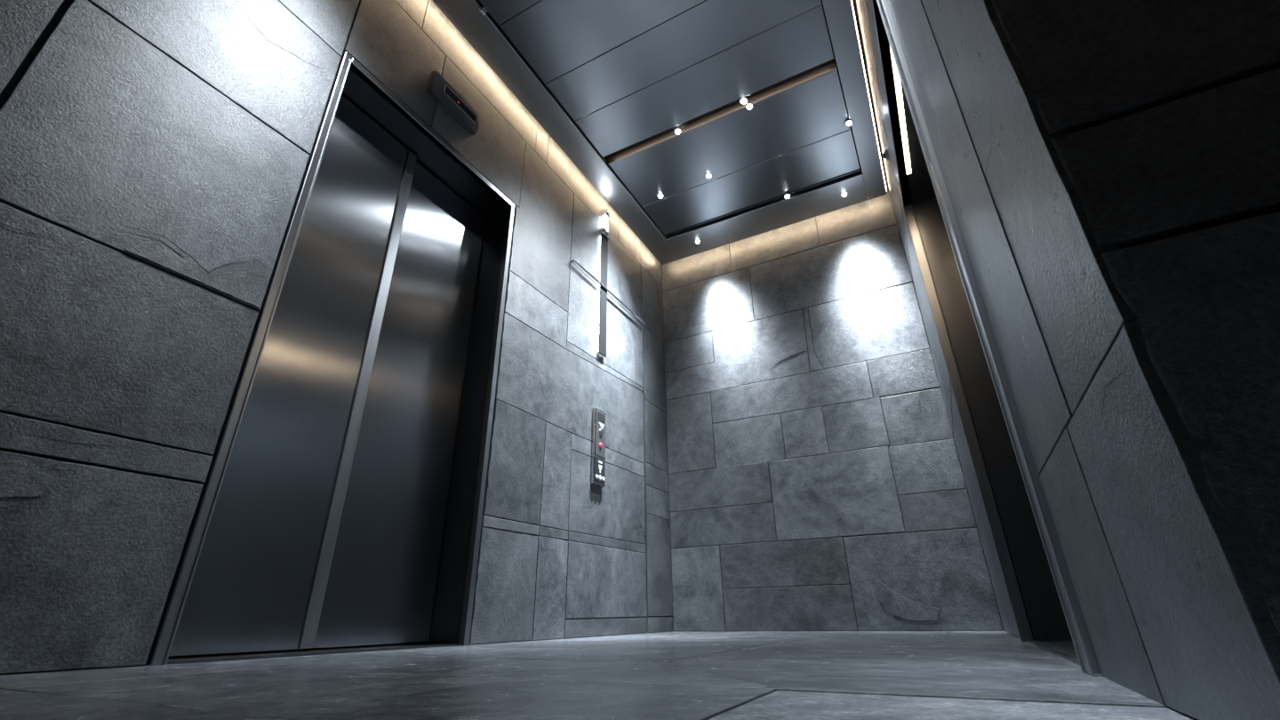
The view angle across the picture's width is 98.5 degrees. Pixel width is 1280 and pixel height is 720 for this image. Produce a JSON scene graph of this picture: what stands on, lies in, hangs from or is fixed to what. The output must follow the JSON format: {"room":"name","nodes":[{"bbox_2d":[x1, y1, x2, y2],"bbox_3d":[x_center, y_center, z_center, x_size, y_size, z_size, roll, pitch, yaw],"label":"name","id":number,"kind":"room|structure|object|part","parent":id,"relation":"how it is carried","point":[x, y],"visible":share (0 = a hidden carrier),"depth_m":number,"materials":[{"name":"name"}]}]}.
{"room":"elevator lobby","nodes":[
{"label":"elevator lobby","id":0,"kind":"room"},
{"bbox_2d":[0,0,672,674],"bbox_3d":[-1.250,-0.619,2.684,0.426,3.620,5.870,-13,-28,25],"label":"wall","id":1,"kind":"structure","parent":0,"point":[155,154],"depth_m":1.77,"materials":[{"name":"stone"}]},
{"bbox_2d":[145,51,514,665],"bbox_3d":[-1.130,-0.055,2.455,0.265,2.402,1.150,-13,-28,25],"label":"elevator door","id":2,"kind":"structure","parent":1,"relation":"in","point":[340,508],"depth_m":2.36,"materials":[{"name":"metal"}]},
{"bbox_3d":[-1.315,-0.121,2.248,0.034,2.328,0.521,-13,-28,25],"label":"door","id":3,"kind":"part","parent":2,"relation":"part of","materials":[{"name":"metal"}]},
{"bbox_3d":[-1.242,-0.023,2.506,0.010,2.390,1.150,-13,-28,25],"label":"shaft panel","id":4,"kind":"part","parent":2,"relation":"part of","materials":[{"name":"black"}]},
{"bbox_3d":[-1.081,0.084,2.695,0.032,2.328,0.543,-13,-28,25],"label":"door","id":5,"kind":"part","parent":2,"relation":"part of","materials":[{"name":"metal"}]},
{"bbox_2d":[427,70,479,135],"bbox_3d":[-1.016,-1.408,3.029,0.041,0.153,0.340,-13,-28,25],"label":"indicator","id":6,"kind":"object","parent":1,"relation":"attached to","point":[438,87],"visible":1,"depth_m":3.00,"materials":[{"name":"grey"}]},
{"bbox_2d":[591,407,605,487],"bbox_3d":[-0.268,0.569,3.620,0.034,0.510,0.140,-13,-28,25],"label":"panel","id":7,"kind":"object","parent":1,"relation":"attached to","point":[598,416],"visible":1,"depth_m":3.60,"materials":[{"name":"grey metal"}]},
{"bbox_3d":[-0.263,0.491,3.655,0.008,0.307,0.118,-13,-28,25],"label":"plate","id":8,"kind":"part","parent":7,"relation":"part of","materials":[{"name":"grey metal"}]},
{"bbox_3d":[-0.260,0.708,3.553,0.008,0.157,0.118,-13,-28,25],"label":"plate","id":9,"kind":"part","parent":7,"relation":"part of","materials":[{"name":"grey plastic"}]},
{"bbox_2d":[598,208,609,357],"bbox_3d":[-0.269,-0.621,4.182,0.057,1.285,0.096,-13,-28,25],"label":"wall light","id":10,"kind":"object","parent":1,"relation":"attached to","point":[604,232],"visible":1,"depth_m":4.16,"materials":[{"name":"black"}]},
{"bbox_2d":[570,258,647,632],"bbox_3d":[-0.204,0.563,3.755,0.038,2.356,1.062,-13,-28,25],"label":"trim","id":11,"kind":"structure","parent":1,"relation":"attached to","point":[574,260],"depth_m":4.12,"materials":[{"name":"metal"}]},
{"bbox_2d":[0,631,1198,719],"bbox_3d":[0.764,0.603,0.940,4.900,0.121,5.870,-13,-28,25],"label":"floor","id":12,"kind":"structure","parent":0,"point":[672,675],"depth_m":0.92,"materials":[{"name":"stone"}]},
{"bbox_2d":[432,0,887,264],"bbox_3d":[-0.170,-2.345,2.839,2.880,0.627,5.870,-13,-28,25],"label":"ceiling","id":13,"kind":"structure","parent":0,"point":[612,83],"depth_m":3.59,"materials":[{"name":"metal"}]},
{"bbox_3d":[-0.184,-2.165,2.603,1.637,0.043,0.446,-13,-28,25],"label":"panel","id":14,"kind":"part","parent":13,"relation":"part of","materials":[{"name":"metal"}]},
{"bbox_3d":[0.024,-2.003,2.955,1.637,0.043,0.426,-13,-28,25],"label":"panel","id":15,"kind":"part","parent":13,"relation":"part of","materials":[{"name":"metal"}]},
{"bbox_2d":[656,193,663,198],"bbox_3d":[0.164,-1.310,4.395,0.054,0.040,0.054,-13,-28,25],"label":"recessed light","id":16,"kind":"object","parent":13,"relation":"in","point":[660,196],"visible":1,"depth_m":4.38,"materials":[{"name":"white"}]},
{"bbox_2d":[673,127,681,134],"bbox_3d":[0.262,-1.583,3.813,0.054,0.040,0.054,-13,-28,25],"label":"recessed light","id":17,"kind":"object","parent":13,"relation":"in","point":[677,131],"visible":1,"depth_m":3.80,"materials":[{"name":"white"}]},
{"bbox_3d":[0.202,-1.865,3.258,1.637,0.043,0.321,-13,-28,25],"label":"panel","id":18,"kind":"part","parent":13,"relation":"part of","materials":[{"name":"metal"}]},
{"bbox_3d":[0.365,-1.737,3.537,1.637,0.043,0.366,-13,-28,25],"label":"panel","id":19,"kind":"part","parent":13,"relation":"part of","materials":[{"name":"metal"}]},
{"bbox_2d":[704,173,711,178],"bbox_3d":[0.524,-1.405,4.202,0.054,0.040,0.054,-13,-28,25],"label":"recessed light","id":20,"kind":"object","parent":13,"relation":"in","point":[708,175],"visible":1,"depth_m":4.19,"materials":[{"name":"white"}]},
{"bbox_3d":[0.488,-1.647,3.748,1.637,0.060,0.007,-13,-28,25],"label":"slot trim","id":21,"kind":"part","parent":13,"relation":"part of","materials":[{"name":"brown metal"}]},
{"bbox_3d":[0.615,-1.543,3.961,1.637,0.043,0.524,-13,-28,25],"label":"panel","id":22,"kind":"part","parent":13,"relation":"part of","materials":[{"name":"metal"}]},
{"bbox_2d":[739,96,747,104],"bbox_3d":[0.676,-1.690,3.595,0.054,0.040,0.054,-13,-28,25],"label":"recessed light","id":23,"kind":"object","parent":13,"relation":"in","point":[743,100],"visible":1,"depth_m":3.58,"materials":[{"name":"white"}]},
{"bbox_2d":[745,102,753,110],"bbox_3d":[0.722,-1.673,3.634,0.054,0.040,0.054,-13,-28,25],"label":"recessed light","id":24,"kind":"object","parent":13,"relation":"in","point":[749,105],"visible":1,"depth_m":3.62,"materials":[{"name":"white"}]},
{"bbox_3d":[0.839,-1.368,4.341,1.637,0.043,0.418,-13,-28,25],"label":"panel","id":25,"kind":"part","parent":13,"relation":"part of","materials":[{"name":"metal"}]},
{"bbox_3d":[0.944,-1.292,4.522,1.637,0.062,0.008,-13,-28,25],"label":"slot trim","id":26,"kind":"part","parent":13,"relation":"part of","materials":[{"name":"metal"}]},
{"bbox_2d":[784,192,790,198],"bbox_3d":[1.175,-1.309,4.399,0.054,0.040,0.054,-13,-28,25],"label":"recessed light","id":27,"kind":"object","parent":13,"relation":"in","point":[786,196],"visible":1,"depth_m":4.39,"materials":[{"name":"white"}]},
{"bbox_2d":[840,192,847,196],"bbox_3d":[1.626,-1.321,4.388,0.054,0.040,0.054,-13,-28,25],"label":"recessed light","id":28,"kind":"object","parent":13,"relation":"in","point":[844,194],"visible":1,"depth_m":4.37,"materials":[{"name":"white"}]},
{"bbox_2d":[844,119,853,126],"bbox_3d":[1.422,-1.615,3.751,0.054,0.040,0.054,-13,-28,25],"label":"recessed light","id":29,"kind":"object","parent":13,"relation":"in","point":[848,123],"visible":1,"depth_m":3.74,"materials":[{"name":"white"}]},
{"bbox_2d":[850,0,887,191],"bbox_3d":[0.678,-2.361,2.210,0.005,0.034,5.450,-13,-28,25],"label":"light strip","id":30,"kind":"object","parent":13,"relation":"attached to","point":[851,0],"visible":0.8,"depth_m":3.51,"materials":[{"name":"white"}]},
{"bbox_2d":[660,168,1004,631],"bbox_3d":[1.286,0.149,4.406,2.880,3.620,0.252,-13,-28,25],"label":"wall","id":31,"kind":"structure","parent":0,"point":[817,482],"depth_m":4.07,"materials":[{"name":"stone"}]},
{"bbox_2d":[852,0,1279,719],"bbox_3d":[1.425,-0.772,2.433,0.422,3.620,3.503,-13,-28,25],"label":"wall","id":32,"kind":"structure","parent":0,"point":[1170,583],"depth_m":0.67,"materials":[{"name":"stone"}]},
{"bbox_2d":[882,148,888,160],"bbox_3d":[1.538,-1.282,3.449,0.032,0.072,0.072,-13,-28,25],"label":"wall sensor","id":33,"kind":"object","parent":32,"relation":"attached to","point":[885,154],"visible":0.95,"depth_m":3.43,"materials":[{"name":"grey"}]},
{"bbox_2d":[864,0,1102,676],"bbox_3d":[1.186,-0.303,1.942,0.253,2.360,1.440,-13,-28,25],"label":"elevator door","id":34,"kind":"structure","parent":32,"relation":"in","point":[1046,609],"depth_m":2.16,"materials":[{"name":"metal"}]},
{"bbox_2d":[890,49,911,174],"bbox_3d":[1.059,-1.082,2.249,0.018,0.006,1.000,-13,-28,25],"label":"light","id":35,"kind":"object","parent":34,"relation":"attached to","point":[900,107],"depth_m":2.36,"materials":[{"name":"white plastic"}]},
{"bbox_2d":[991,0,1279,636],"bbox_3d":[1.578,-1.552,0.765,2.414,3.620,0.401,-13,-28,25],"label":"wall","id":36,"kind":"structure","parent":0,"point":[1169,110],"depth_m":0.51,"materials":[{"name":"stone"}]}
]}

